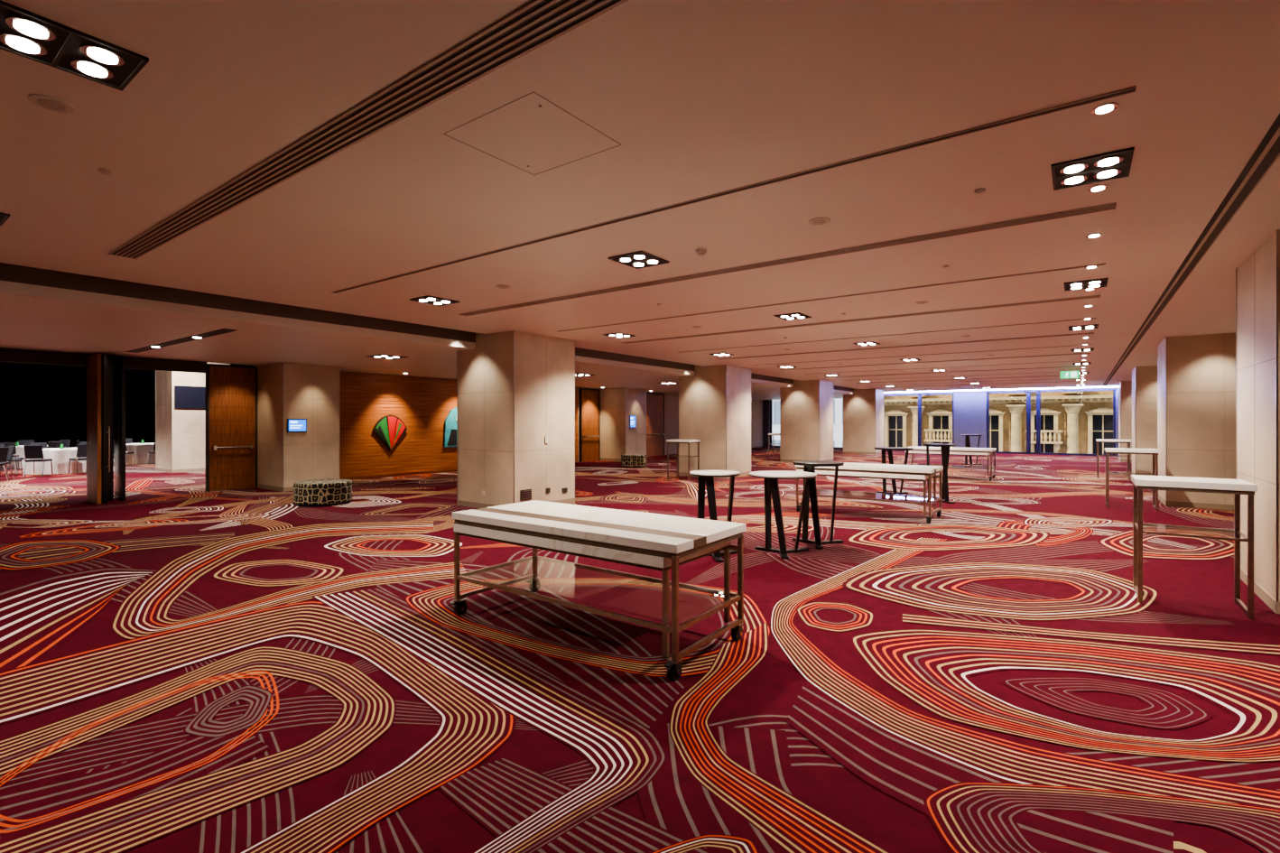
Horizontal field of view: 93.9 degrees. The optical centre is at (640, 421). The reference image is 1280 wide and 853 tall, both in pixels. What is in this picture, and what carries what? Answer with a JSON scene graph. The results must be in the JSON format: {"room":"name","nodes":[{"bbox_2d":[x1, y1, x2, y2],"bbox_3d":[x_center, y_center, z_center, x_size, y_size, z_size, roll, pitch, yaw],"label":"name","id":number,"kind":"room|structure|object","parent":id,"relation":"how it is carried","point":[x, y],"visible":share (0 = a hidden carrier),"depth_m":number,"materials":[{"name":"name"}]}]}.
{"room":"hotel function foyer","nodes":[
{"label":"hotel function foyer","id":0,"kind":"room"},
{"bbox_2d":[0,361,155,447],"bbox_3d":[-25.760,-0.505,22.025,0.160,4.190,20.600,0,0,36],"label":"window","id":1,"kind":"structure","parent":0,"point":[40,403],"depth_m":24.51,"materials":[{"name":"glass"}]},
{"bbox_2d":[101,354,107,503],"bbox_3d":[-10.684,0.145,11.831,0.730,2.890,0.060,0,0,36],"label":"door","id":2,"kind":"structure","parent":0,"point":[104,357],"depth_m":11.62,"materials":[{"name":"black"}]},
{"bbox_2d":[107,426,110,472],"bbox_3d":[-10.473,0.550,11.756,0.040,0.900,0.069,0,0,36],"label":"door handle","id":3,"kind":"object","parent":2,"relation":"attached to","point":[108,428],"depth_m":11.76,"materials":[{"name":"silver metal"}]},
{"bbox_2d":[230,363,253,366],"bbox_3d":[-18.749,-2.650,16.874,17.800,0.100,21.000,0,0,36],"label":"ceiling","id":4,"kind":"structure","parent":0,"point":[230,364],"depth_m":27.54,"materials":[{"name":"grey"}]},
{"bbox_2d":[0,280,853,399],"bbox_3d":[-0.859,-1.410,19.987,6.950,0.120,39.200,0,0,36],"label":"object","id":5,"kind":"structure","parent":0,"point":[32,317],"depth_m":9.99,"materials":[{"name":"paint"}]},
{"bbox_2d":[253,365,762,480],"bbox_3d":[-3.740,-0.550,22.104,0.200,4.300,39.200,0,0,36],"label":"wall","id":6,"kind":"structure","parent":0,"point":[423,404],"depth_m":17.60,"materials":[{"name":"wood"}]},
{"bbox_2d":[86,353,101,504],"bbox_3d":[-10.723,0.145,11.736,0.780,2.890,0.060,0,0,36],"label":"leaf","id":7,"kind":"object","parent":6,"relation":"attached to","point":[94,361],"visible":1,"depth_m":11.61,"materials":[{"name":"brown wood"}]},
{"bbox_2d":[0,347,207,372],"bbox_3d":[-11.933,-1.225,10.689,0.090,0.250,7.100,0,0,36],"label":"trim","id":8,"kind":"structure","parent":6,"relation":"attached to","point":[6,355],"depth_m":11.83,"materials":[{"name":"brown"}]},
{"bbox_2d":[205,363,257,491],"bbox_3d":[-9.585,0.140,14.045,0.120,2.920,1.030,0,0,36],"label":"frame","id":9,"kind":"object","parent":6,"relation":"attached to","point":[208,365],"visible":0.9,"depth_m":13.64,"materials":[{"name":"brown"}]},
{"bbox_2d":[209,365,255,491],"bbox_3d":[-9.576,0.160,14.039,0.063,2.860,0.950,0,0,36],"label":"leaf","id":10,"kind":"object","parent":6,"relation":"attached to","point":[228,413],"depth_m":14.01,"materials":[{"name":"brown wood"}]},
{"bbox_2d":[212,444,253,450],"bbox_3d":[-9.519,0.600,13.984,0.100,0.100,0.810,0,0,36],"label":"bar","id":11,"kind":"object","parent":10,"relation":"attached to","point":[251,446],"visible":1,"depth_m":13.96,"materials":[{"name":"silver metal"}]},
{"bbox_2d":[372,415,407,450],"bbox_3d":[-7.175,0.320,17.183,0.090,1.020,1.029,0,0,36],"label":"wall art","id":12,"kind":"object","parent":6,"relation":"attached to","point":[389,429],"visible":1,"depth_m":17.14,"materials":[{"name":"multicoloured"}]},
{"bbox_2d":[443,407,457,446],"bbox_3d":[-5.788,0.160,19.079,0.080,1.280,1.100,0,0,36],"label":"wall art","id":13,"kind":"object","parent":6,"relation":"attached to","point":[450,423],"visible":0.42,"depth_m":18.82,"materials":[{"name":"teal"}]},
{"bbox_2d":[575,388,577,461],"bbox_3d":[-3.854,0.140,21.753,0.029,2.880,4.700,0,0,36],"label":"panel","id":14,"kind":"object","parent":6,"relation":"attached to","point":[576,390],"depth_m":23.56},
{"bbox_2d":[579,388,600,462],"bbox_3d":[-2.037,0.140,24.203,0.120,2.920,1.140,0,0,36],"label":"frame","id":15,"kind":"object","parent":6,"relation":"attached to","point":[580,389],"visible":0.95,"depth_m":23.75,"materials":[{"name":"brown"}]},
{"bbox_2d":[582,389,598,461],"bbox_3d":[-2.029,0.160,24.197,0.060,2.860,1.060,0,0,36],"label":"leaf","id":16,"kind":"object","parent":6,"relation":"attached to","point":[589,402],"visible":1,"depth_m":24.15,"materials":[{"name":"brown wood"}]},
{"bbox_2d":[646,393,663,455],"bbox_3d":[0.621,0.160,27.803,0.060,2.860,1.610,0,0,36],"label":"leaf","id":17,"kind":"object","parent":6,"relation":"attached to","point":[654,415],"visible":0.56,"depth_m":27.85,"materials":[{"name":"brown wood"}]},
{"bbox_2d":[0,446,1279,852],"bbox_3d":[-4.441,1.598,20.137,37.000,0.005,43.200,0,0,36],"label":"floor","id":18,"kind":"structure","parent":0,"point":[185,668],"depth_m":3.77,"materials":[{"name":"carpet"}]},
{"bbox_2d":[0,446,9,481],"bbox_3d":[-17.128,1.140,15.762,0.546,0.921,0.447,0,0,-15],"label":"banquet chair","id":19,"kind":"object","parent":18,"relation":"on","point":[4,450],"visible":1,"depth_m":15.92,"materials":[{"name":"black fabric"}]},
{"bbox_2d":[0,445,15,479],"bbox_3d":[-17.705,1.140,16.506,0.447,0.921,0.546,0,0,30],"label":"banquet chair","id":20,"kind":"object","parent":18,"relation":"on","point":[11,449],"visible":0.72,"depth_m":16.62,"materials":[{"name":"black fabric"}]},
{"bbox_2d":[0,442,19,469],"bbox_3d":[-20.770,1.140,19.649,0.447,0.921,0.546,0,0,-37],"label":"banquet chair","id":21,"kind":"object","parent":18,"relation":"on","point":[6,444],"visible":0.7,"depth_m":19.55,"materials":[{"name":"black fabric"}]},
{"bbox_2d":[0,441,47,469],"bbox_3d":[-21.547,1.140,20.667,1.825,0.880,1.825,0,0,36],"label":"banquet table","id":22,"kind":"object","parent":18,"relation":"on","point":[20,449],"visible":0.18,"depth_m":20.12,"materials":[{"name":"white fabric"}]},
{"bbox_2d":[23,445,53,477],"bbox_3d":[-17.633,1.140,17.507,0.447,0.921,0.546,0,0,-20],"label":"banquet chair","id":23,"kind":"object","parent":18,"relation":"on","point":[31,451],"visible":1,"depth_m":17.31,"materials":[{"name":"black fabric"}]},
{"bbox_2d":[22,444,85,474],"bbox_3d":[-18.056,1.140,18.661,1.725,0.880,1.725,0,0,36],"label":"banquet table","id":24,"kind":"object","parent":18,"relation":"on","point":[60,456],"visible":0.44,"depth_m":18.03,"materials":[{"name":"white fabric"}]},
{"bbox_2d":[47,441,61,448],"bbox_3d":[-20.278,1.140,20.496,0.546,0.921,0.447,0,0,8],"label":"banquet chair","id":25,"kind":"object","parent":18,"relation":"on","point":[51,444],"visible":0.16,"depth_m":20.43,"materials":[{"name":"black fabric"}]},
{"bbox_2d":[68,444,86,474],"bbox_3d":[-16.941,1.140,18.145,0.546,0.921,0.447,0,0,25],"label":"banquet chair","id":26,"kind":"object","parent":18,"relation":"on","point":[81,452],"visible":0.62,"depth_m":17.97,"materials":[{"name":"black fabric"}]},
{"bbox_2d":[107,356,125,500],"bbox_3d":[-10.646,0.150,12.052,0.530,2.900,0.300,0,0,36],"label":"post","id":27,"kind":"object","parent":18,"relation":"on","point":[120,362],"visible":0.76,"depth_m":12.05,"materials":[{"name":"black"}]},
{"bbox_2d":[125,439,155,463],"bbox_3d":[-19.109,1.140,22.971,1.825,0.880,1.825,0,0,36],"label":"banquet table","id":28,"kind":"object","parent":18,"relation":"on","point":[141,450],"visible":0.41,"depth_m":22.26,"materials":[{"name":"white fabric"}]},
{"bbox_2d":[155,467,205,473],"bbox_3d":[-14.728,1.550,19.697,1.556,0.100,1.606,0,0,36],"label":"plinth","id":29,"kind":"object","parent":18,"relation":"on","point":[156,468],"visible":0.5,"depth_m":18.96,"materials":[{"name":"wood"}]},
{"bbox_2d":[155,361,230,469],"bbox_3d":[-14.728,-0.500,19.697,1.540,4.200,1.590,0,0,36],"label":"column","id":30,"kind":"structure","parent":18,"relation":"on","point":[173,452],"depth_m":18.98,"materials":[{"name":"paint"}]},
{"bbox_2d":[174,385,205,408],"bbox_3d":[-14.190,-0.770,19.060,0.060,0.700,1.080,0,0,36],"label":"television","id":31,"kind":"object","parent":30,"relation":"attached to","point":[184,396],"visible":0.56,"depth_m":18.93,"materials":[{"name":"black"}]},
{"bbox_2d":[257,483,293,491],"bbox_3d":[-8.305,1.550,14.538,1.416,0.100,1.296,0,0,36],"label":"plinth","id":32,"kind":"object","parent":18,"relation":"on","point":[259,486],"visible":0.36,"depth_m":13.82,"materials":[{"name":"wood"}]},
{"bbox_2d":[257,361,339,487],"bbox_3d":[-8.305,0.126,14.538,1.400,2.949,1.280,0,0,36],"label":"column","id":33,"kind":"structure","parent":18,"relation":"on","point":[282,466],"depth_m":14.07,"materials":[{"name":"stone"}]},
{"bbox_2d":[287,418,306,432],"bbox_3d":[-7.934,0.090,13.831,0.034,0.300,0.420,0,0,36],"label":"screen","id":34,"kind":"object","parent":33,"relation":"attached to","point":[293,425],"visible":1,"depth_m":13.80,"materials":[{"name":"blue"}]},
{"bbox_2d":[293,479,352,507],"bbox_3d":[-6.186,1.381,11.679,1.028,0.437,1.028,0,0,36],"label":"ottoman","id":35,"kind":"object","parent":18,"relation":"on","point":[314,493],"visible":1,"depth_m":11.28,"materials":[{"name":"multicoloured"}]},
{"bbox_2d":[457,330,574,505],"bbox_3d":[-2.386,-0.175,11.599,1.580,3.550,1.570,0,0,36],"label":"column","id":36,"kind":"structure","parent":18,"relation":"on","point":[543,364],"depth_m":10.99,"materials":[{"name":"paint"}]},
{"bbox_2d":[482,436,567,495],"bbox_3d":[-2.098,0.820,11.137,1.616,1.080,0.337,0,0,-22],"label":"outlets","id":37,"kind":"object","parent":36,"relation":"attached to","point":[546,439],"visible":1,"depth_m":11.15,"materials":[{"name":"brown"}]},
{"bbox_2d":[519,489,531,500],"bbox_3d":[-2.039,1.310,10.717,0.025,0.180,0.260,0,0,36],"label":"vent grille","id":38,"kind":"object","parent":36,"relation":"attached to","point":[526,494],"visible":1,"depth_m":10.70,"materials":[{"name":"brown"}]},
{"bbox_2d":[513,330,575,503],"bbox_3d":[-2.386,-0.175,11.599,1.592,3.550,1.582,0,0,36],"label":"trim","id":39,"kind":"structure","parent":36,"relation":"attached to","point":[514,330],"depth_m":10.49,"materials":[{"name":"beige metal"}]},
{"bbox_2d":[456,497,575,508],"bbox_3d":[-2.386,1.550,11.599,1.596,0.100,1.586,0,0,36],"label":"plinth","id":40,"kind":"object","parent":18,"relation":"on","point":[569,500],"visible":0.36,"depth_m":11.27,"materials":[{"name":"beige stone"}]},
{"bbox_2d":[449,500,745,680],"bbox_3d":[-0.400,1.175,4.650,2.210,0.849,0.982,0,0,36],"label":"table","id":41,"kind":"object","parent":18,"relation":"on","point":[663,542],"visible":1,"depth_m":4.34,"materials":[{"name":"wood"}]},
{"bbox_2d":[599,388,646,458],"bbox_3d":[-0.727,0.126,24.854,1.400,2.949,1.400,0,0,36],"label":"column","id":42,"kind":"structure","parent":18,"relation":"on","point":[616,421],"depth_m":24.33,"materials":[{"name":"paint"}]},
{"bbox_2d":[629,415,635,427],"bbox_3d":[-0.297,0.000,24.227,0.034,0.500,0.400,0,0,36],"label":"screen","id":43,"kind":"object","parent":42,"relation":"attached to","point":[632,418],"visible":1,"depth_m":24.18,"materials":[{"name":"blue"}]},
{"bbox_2d":[621,454,647,467],"bbox_3d":[-0.209,1.381,20.999,0.908,0.437,0.908,0,0,36],"label":"ottoman","id":44,"kind":"object","parent":18,"relation":"on","point":[627,460],"visible":1,"depth_m":20.63,"materials":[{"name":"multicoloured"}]},
{"bbox_2d":[666,439,700,480],"bbox_3d":[1.212,1.054,16.717,0.760,1.089,0.580,0,0,36],"label":"bar table","id":45,"kind":"object","parent":18,"relation":"on","point":[677,441],"visible":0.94,"depth_m":16.66,"materials":[{"name":"white stone"}]},
{"bbox_2d":[678,364,751,473],"bbox_3d":[2.261,-0.175,17.925,1.580,3.550,1.570,0,0,36],"label":"column","id":46,"kind":"structure","parent":18,"relation":"on","point":[698,420],"depth_m":17.31,"materials":[{"name":"paint"}]},
{"bbox_2d":[725,364,726,470],"bbox_3d":[2.261,-0.175,17.925,1.592,3.550,1.582,0,0,36],"label":"trim","id":47,"kind":"structure","parent":46,"relation":"attached to","point":[726,365],"depth_m":16.82,"materials":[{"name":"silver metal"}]},
{"bbox_2d":[689,470,740,562],"bbox_3d":[0.905,1.099,7.097,0.646,0.999,0.648,0,0,-7],"label":"cocktail table","id":48,"kind":"object","parent":18,"relation":"on","point":[706,477],"visible":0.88,"depth_m":7.03,"materials":[{"name":"metal"}]},
{"bbox_2d":[678,471,751,478],"bbox_3d":[2.261,1.550,17.925,1.596,0.100,1.586,0,0,36],"label":"plinth","id":49,"kind":"object","parent":18,"relation":"on","point":[747,472],"visible":0.21,"depth_m":17.61,"materials":[{"name":"beige stone"}]},
{"bbox_2d":[749,470,816,559],"bbox_3d":[1.740,1.115,7.284,0.800,0.969,0.800,0,0,5],"label":"cocktail table","id":50,"kind":"object","parent":18,"relation":"on","point":[771,477],"visible":1,"depth_m":7.25,"materials":[{"name":"metal"}]},
{"bbox_2d":[780,379,833,460],"bbox_3d":[6.701,-0.175,23.970,1.580,3.550,1.570,0,0,36],"label":"column","id":51,"kind":"structure","parent":18,"relation":"on","point":[806,407],"depth_m":23.34,"materials":[{"name":"paint"}]},
{"bbox_2d":[792,460,844,549],"bbox_3d":[2.334,1.065,7.800,0.653,1.069,0.673,0,0,11],"label":"cocktail table","id":52,"kind":"object","parent":18,"relation":"on","point":[809,466],"visible":1,"depth_m":7.73,"materials":[{"name":"black"}]},
{"bbox_2d":[843,388,883,452],"bbox_3d":[11.319,-0.175,30.256,1.580,3.550,1.570,0,0,36],"label":"column","id":53,"kind":"structure","parent":18,"relation":"on","point":[871,401],"depth_m":29.62,"materials":[{"name":"paint"}]},
{"bbox_2d":[795,462,943,523],"bbox_3d":[3.902,1.175,10.287,2.210,0.849,0.982,0,0,36],"label":"cart","id":54,"kind":"object","parent":18,"relation":"on","point":[849,469],"visible":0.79,"depth_m":9.88,"materials":[{"name":"white stone"}]},
{"bbox_2d":[873,446,913,494],"bbox_3d":[5.599,1.089,13.196,0.800,1.019,0.800,0,0,8],"label":"cocktail table","id":55,"kind":"object","parent":18,"relation":"on","point":[889,449],"visible":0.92,"depth_m":13.14,"materials":[{"name":"black"}]},
{"bbox_2d":[919,443,956,503],"bbox_3d":[6.021,1.024,11.949,0.646,1.149,0.653,0,0,-21],"label":"cocktail table","id":56,"kind":"object","parent":18,"relation":"on","point":[945,448],"visible":0.91,"depth_m":11.77,"materials":[{"name":"black"}]},
{"bbox_2d":[905,445,996,481],"bbox_3d":[8.822,1.175,17.034,2.210,0.849,0.982,0,0,36],"label":"cart","id":57,"kind":"object","parent":18,"relation":"on","point":[932,450],"visible":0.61,"depth_m":16.62,"materials":[{"name":"white stone"}]},
{"bbox_2d":[960,434,982,465],"bbox_3d":[12.221,1.040,22.043,0.720,1.119,0.720,0,0,25],"label":"cocktail table","id":58,"kind":"object","parent":18,"relation":"on","point":[967,436],"visible":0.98,"depth_m":21.91,"materials":[{"name":"black"}]},
{"bbox_2d":[1095,438,1131,479],"bbox_3d":[13.410,1.054,16.938,0.760,1.089,0.580,0,0,36],"label":"bar table","id":59,"kind":"object","parent":18,"relation":"on","point":[1098,440],"visible":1,"depth_m":16.78,"materials":[{"name":"white stone"}]},
{"bbox_2d":[1118,380,1131,462],"bbox_3d":[20.115,0.001,23.794,1.606,3.199,1.586,0,0,36],"label":"stone pilaster","id":60,"kind":"object","parent":18,"relation":"on","point":[1125,387],"visible":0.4,"depth_m":23.55,"materials":[{"name":"stone"}]},
{"bbox_2d":[1104,447,1159,510],"bbox_3d":[9.148,1.054,11.136,0.760,1.089,0.580,0,0,36],"label":"bar table","id":61,"kind":"object","parent":18,"relation":"on","point":[1154,452],"visible":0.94,"depth_m":11.07,"materials":[{"name":"white stone"}]},
{"bbox_2d":[1131,365,1157,474],"bbox_3d":[15.498,0.001,17.508,1.606,3.199,1.586,0,0,36],"label":"stone pilaster","id":62,"kind":"object","parent":18,"relation":"on","point":[1144,378],"visible":0.29,"depth_m":17.24,"materials":[{"name":"stone"}]},
{"bbox_2d":[1131,474,1257,619],"bbox_3d":[4.838,1.054,5.268,0.760,1.089,0.580,0,0,36],"label":"bar table","id":63,"kind":"object","parent":18,"relation":"on","point":[1238,487],"visible":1,"depth_m":5.22,"materials":[{"name":"white stone"}]},
{"bbox_2d":[1157,333,1235,510],"bbox_3d":[11.057,0.001,11.463,1.606,3.199,1.586,0,0,36],"label":"column","id":64,"kind":"structure","parent":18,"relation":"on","point":[1196,374],"depth_m":11.04,"materials":[{"name":"paint"}]},
{"bbox_2d":[1235,229,1279,613],"bbox_3d":[6.410,0.001,5.137,1.606,3.199,1.586,0,0,36],"label":"column","id":65,"kind":"structure","parent":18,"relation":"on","point":[1257,279],"depth_m":5.43,"materials":[{"name":"paint"}]},
{"bbox_2d":[0,0,1279,392],"bbox_3d":[6.918,-1.660,14.274,11.750,0.120,39.200,0,0,36],"label":"ceiling","id":66,"kind":"structure","parent":0,"point":[700,98],"depth_m":3.79,"materials":[{"name":"paint"}]},
{"bbox_2d":[0,212,9,225],"bbox_3d":[-5.165,-1.590,4.539,0.400,0.020,0.480,0,0,36],"label":"recessed light","id":67,"kind":"object","parent":66,"relation":"in","point":[4,217],"visible":1,"depth_m":4.66,"materials":[{"name":"black"}]},
{"bbox_2d":[27,93,74,113],"bbox_3d":[-2.956,-1.594,3.003,0.170,0.013,0.170,0,0,36],"label":"ceiling speaker","id":68,"kind":"object","parent":66,"relation":"in","point":[43,101],"depth_m":2.99},
{"bbox_2d":[0,0,148,91],"bbox_3d":[-2.466,-1.590,2.556,0.400,0.020,0.480,0,0,36],"label":"recessed light","id":69,"kind":"object","parent":66,"relation":"in","point":[25,33],"visible":1,"depth_m":2.55,"materials":[{"name":"black"}]},
{"bbox_2d":[125,328,236,352],"bbox_3d":[-7.921,-1.342,10.162,4.800,0.016,0.180,0,0,36],"label":"channel","id":70,"kind":"object","parent":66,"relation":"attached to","point":[222,330],"visible":1,"depth_m":9.82,"materials":[{"name":"black"}]},
{"bbox_2d":[108,0,628,259],"bbox_3d":[-1.913,-1.595,3.502,7.670,0.010,0.206,0,0,36],"label":"diffuser","id":71,"kind":"object","parent":66,"relation":"in","point":[538,23],"depth_m":2.97,"materials":[{"name":"metal"}]},
{"bbox_2d":[367,354,408,359],"bbox_3d":[-5.264,-1.343,12.428,0.600,0.014,0.600,0,0,36],"label":"recessed light","id":72,"kind":"object","parent":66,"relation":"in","point":[389,357],"visible":1,"depth_m":12.43,"materials":[{"name":"black"}]},
{"bbox_2d":[0,262,853,391],"bbox_3d":[2.063,-1.735,17.841,0.400,0.530,39.200,0,0,36],"label":"ceiling track","id":73,"kind":"object","parent":66,"relation":"attached to","point":[8,273],"depth_m":8.06,"materials":[{"name":"metal"}]},
{"bbox_2d":[409,295,459,306],"bbox_3d":[-2.708,-1.590,7.883,0.400,0.020,0.480,0,0,36],"label":"recessed light","id":74,"kind":"object","parent":66,"relation":"in","point":[431,300],"visible":1,"depth_m":7.85,"materials":[{"name":"black"}]},
{"bbox_2d":[443,91,621,175],"bbox_3d":[-0.601,-1.599,3.388,0.720,0.003,0.690,0,0,36],"label":"access panel","id":75,"kind":"object","parent":66,"relation":"attached to","point":[540,106],"visible":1,"depth_m":3.29,"materials":[{"name":"brown"}]},
{"bbox_2d":[602,332,635,338],"bbox_3d":[-0.382,-1.590,11.051,0.400,0.020,0.480,0,0,36],"label":"recessed light","id":76,"kind":"object","parent":66,"relation":"in","point":[618,335],"visible":1,"depth_m":11.01,"materials":[{"name":"black"}]},
{"bbox_2d":[608,250,669,268],"bbox_3d":[-0.009,-1.590,5.900,0.400,0.020,0.480,0,0,36],"label":"recessed light","id":77,"kind":"object","parent":66,"relation":"in","point":[638,259],"visible":1,"depth_m":5.88,"materials":[{"name":"black"}]},
{"bbox_2d":[331,85,1136,293],"bbox_3d":[-0.711,-1.596,5.138,7.670,0.007,0.051,0,0,36],"label":"ceiling slot","id":78,"kind":"object","parent":66,"relation":"in","point":[1121,92],"depth_m":3.78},
{"bbox_2d":[457,202,1116,315],"bbox_3d":[0.426,-1.595,6.686,7.670,0.010,0.146,0,0,36],"label":"diffuser","id":79,"kind":"object","parent":66,"relation":"in","point":[1111,206],"depth_m":5.60,"materials":[{"name":"metal"}]},
{"bbox_2d":[773,312,811,320],"bbox_3d":[2.318,-1.590,9.068,0.400,0.020,0.480,0,0,36],"label":"recessed light","id":80,"kind":"object","parent":66,"relation":"in","point":[797,315],"visible":1,"depth_m":9.04,"materials":[{"name":"black"}]},
{"bbox_2d":[807,217,830,225],"bbox_3d":[1.431,-1.594,4.768,0.170,0.013,0.170,0,0,36],"label":"ceiling speaker","id":81,"kind":"object","parent":66,"relation":"in","point":[818,221],"depth_m":4.74},
{"bbox_2d":[557,262,1105,332],"bbox_3d":[1.627,-1.596,8.322,7.670,0.007,0.051,0,0,36],"label":"ceiling slot","id":82,"kind":"object","parent":66,"relation":"in","point":[1105,263],"depth_m":7.44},
{"bbox_2d":[621,295,1100,343],"bbox_3d":[2.764,-1.595,9.869,7.670,0.010,0.146,0,0,36],"label":"diffuser","id":83,"kind":"object","parent":66,"relation":"in","point":[1094,296],"depth_m":9.11,"materials":[{"name":"metal"}]},
{"bbox_2d":[853,341,880,345],"bbox_3d":[4.644,-1.590,12.235,0.400,0.020,0.480,0,0,36],"label":"recessed light","id":84,"kind":"object","parent":66,"relation":"in","point":[870,342],"visible":1,"depth_m":12.16,"materials":[{"name":"black"}]},
{"bbox_2d":[682,317,1096,352],"bbox_3d":[3.966,-1.596,11.505,7.670,0.007,0.051,0,0,36],"label":"ceiling slot","id":85,"kind":"object","parent":66,"relation":"in","point":[1091,318],"depth_m":10.85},
{"bbox_2d":[718,332,1094,360],"bbox_3d":[5.102,-1.595,13.052,7.670,0.010,0.146,0,0,36],"label":"diffuser","id":86,"kind":"object","parent":66,"relation":"in","point":[1091,332],"depth_m":12.46,"materials":[{"name":"metal"}]},
{"bbox_2d":[752,344,1087,365],"bbox_3d":[6.304,-1.596,14.688,7.670,0.007,0.051,0,0,36],"label":"ceiling slot","id":87,"kind":"object","parent":66,"relation":"in","point":[1079,345],"depth_m":14.18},
{"bbox_2d":[781,352,1090,370],"bbox_3d":[7.441,-1.595,16.236,7.670,0.010,0.146,0,0,36],"label":"diffuser","id":88,"kind":"object","parent":66,"relation":"in","point":[1080,353],"depth_m":15.83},
{"bbox_2d":[804,360,1089,374],"bbox_3d":[8.643,-1.596,17.872,7.670,0.007,0.051,0,0,36],"label":"ceiling slot","id":89,"kind":"object","parent":66,"relation":"in","point":[1080,360],"depth_m":17.44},
{"bbox_2d":[824,365,1088,378],"bbox_3d":[9.779,-1.595,19.419,7.670,0.010,0.146,0,0,36],"label":"diffuser","id":90,"kind":"object","parent":66,"relation":"in","point":[1080,366],"depth_m":18.97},
{"bbox_2d":[856,374,1084,383],"bbox_3d":[12.118,-1.595,22.603,7.670,0.010,0.146,0,0,36],"label":"diffuser","id":91,"kind":"object","parent":66,"relation":"in","point":[1080,375],"depth_m":22.29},
{"bbox_2d":[881,380,1081,388],"bbox_3d":[14.456,-1.595,25.786,7.670,0.010,0.146,0,0,36],"label":"diffuser","id":92,"kind":"object","parent":66,"relation":"in","point":[1068,381],"depth_m":25.37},
{"bbox_2d":[883,386,1118,393],"bbox_3d":[15.078,-1.580,31.590,18.900,0.040,0.070,0,0,36],"label":"strip","id":93,"kind":"object","parent":66,"relation":"attached to","point":[1087,386],"visible":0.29,"depth_m":29.37,"materials":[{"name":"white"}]},
{"bbox_2d":[1060,368,1079,379],"bbox_3d":[12.846,-1.445,17.859,0.460,0.310,0.044,0,0,36],"label":"exit sign","id":94,"kind":"object","parent":66,"relation":"hanging from","point":[1063,374],"visible":1,"depth_m":17.84,"materials":[{"name":"green"}]},
{"bbox_2d":[1068,324,1098,330],"bbox_3d":[7.514,-1.590,10.127,0.400,0.020,0.480,0,0,36],"label":"recessed light","id":95,"kind":"object","parent":66,"relation":"in","point":[1095,326],"visible":1,"depth_m":10.10,"materials":[{"name":"black"}]},
{"bbox_2d":[1064,278,1107,291],"bbox_3d":[5.187,-1.590,6.960,0.400,0.020,0.480,0,0,36],"label":"recessed light","id":96,"kind":"object","parent":66,"relation":"in","point":[1095,282],"visible":1,"depth_m":6.93,"materials":[{"name":"black"}]},
{"bbox_2d":[1050,147,1134,190],"bbox_3d":[2.860,-1.590,3.793,0.400,0.020,0.480,0,0,36],"label":"recessed light","id":97,"kind":"object","parent":66,"relation":"in","point":[1116,164],"visible":1,"depth_m":3.76,"materials":[{"name":"black"}]},
{"bbox_2d":[1087,184,1108,192],"bbox_3d":[3.134,-1.594,4.088,0.110,0.012,0.110,0,0,36],"label":"recessed light","id":98,"kind":"object","parent":66,"relation":"in","point":[1098,188],"visible":1,"depth_m":4.08,"materials":[{"name":"beige"}]},
{"bbox_2d":[1091,102,1118,114],"bbox_3d":[2.370,-1.594,3.049,0.110,0.012,0.110,0,0,36],"label":"recessed light","id":99,"kind":"object","parent":66,"relation":"in","point":[1107,107],"visible":1,"depth_m":3.03,"materials":[{"name":"beige"}]},
{"bbox_2d":[1102,113,1279,386],"bbox_3d":[9.698,-1.596,11.674,0.130,0.008,38.100,0,0,36],"label":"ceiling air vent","id":100,"kind":"object","parent":66,"relation":"attached to","point":[1267,152],"visible":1,"depth_m":4.66,"materials":[{"name":"black"}]},
{"bbox_2d":[762,387,1118,455],"bbox_3d":[15.451,-0.050,32.140,19.250,3.300,0.400,0,0,36],"label":"wall","id":101,"kind":"structure","parent":0,"point":[969,406],"depth_m":30.74,"materials":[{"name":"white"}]},
{"bbox_2d":[769,399,843,448],"bbox_3d":[10.204,0.040,36.019,5.180,3.040,0.140,0,0,36],"label":"frame","id":102,"kind":"object","parent":101,"relation":"attached to","point":[771,401],"visible":0.16,"depth_m":37.42,"materials":[{"name":"blue"}]},
{"bbox_2d":[883,393,954,447],"bbox_3d":[14.955,0.040,32.529,4.050,3.040,0.140,0,0,36],"label":"frame","id":103,"kind":"object","parent":101,"relation":"attached to","point":[919,395],"visible":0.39,"depth_m":32.30,"materials":[{"name":"blue"}]},
{"bbox_2d":[986,389,1115,454],"bbox_3d":[19.783,0.040,28.983,5.330,3.040,0.140,0,0,36],"label":"frame","id":104,"kind":"object","parent":101,"relation":"attached to","point":[1038,393],"visible":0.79,"depth_m":29.20,"materials":[{"name":"blue"}]},
{"label":"outside","id":105,"kind":"structure","parent":0,"visible":0},
{"bbox_3d":[26.129,10.700,52.462,100.000,0.200,44.500,0,0,36],"label":"ground","id":106,"kind":"structure","parent":105,"visible":0},
{"bbox_2d":[772,398,843,447],"bbox_3d":[4.679,-1.900,55.439,31.900,25.000,3.100,0,0,36],"label":"office building","id":107,"kind":"structure","parent":106,"relation":"on","point":[838,403],"depth_m":46.02,"materials":[{"name":"grey glass"}]},
{"bbox_2d":[883,390,1113,454],"bbox_3d":[27.852,-0.900,36.649,26.500,23.000,3.950,0,0,36],"label":"sandstone building","id":108,"kind":"structure","parent":106,"relation":"on","point":[1071,422],"depth_m":37.63,"materials":[{"name":"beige stone"}]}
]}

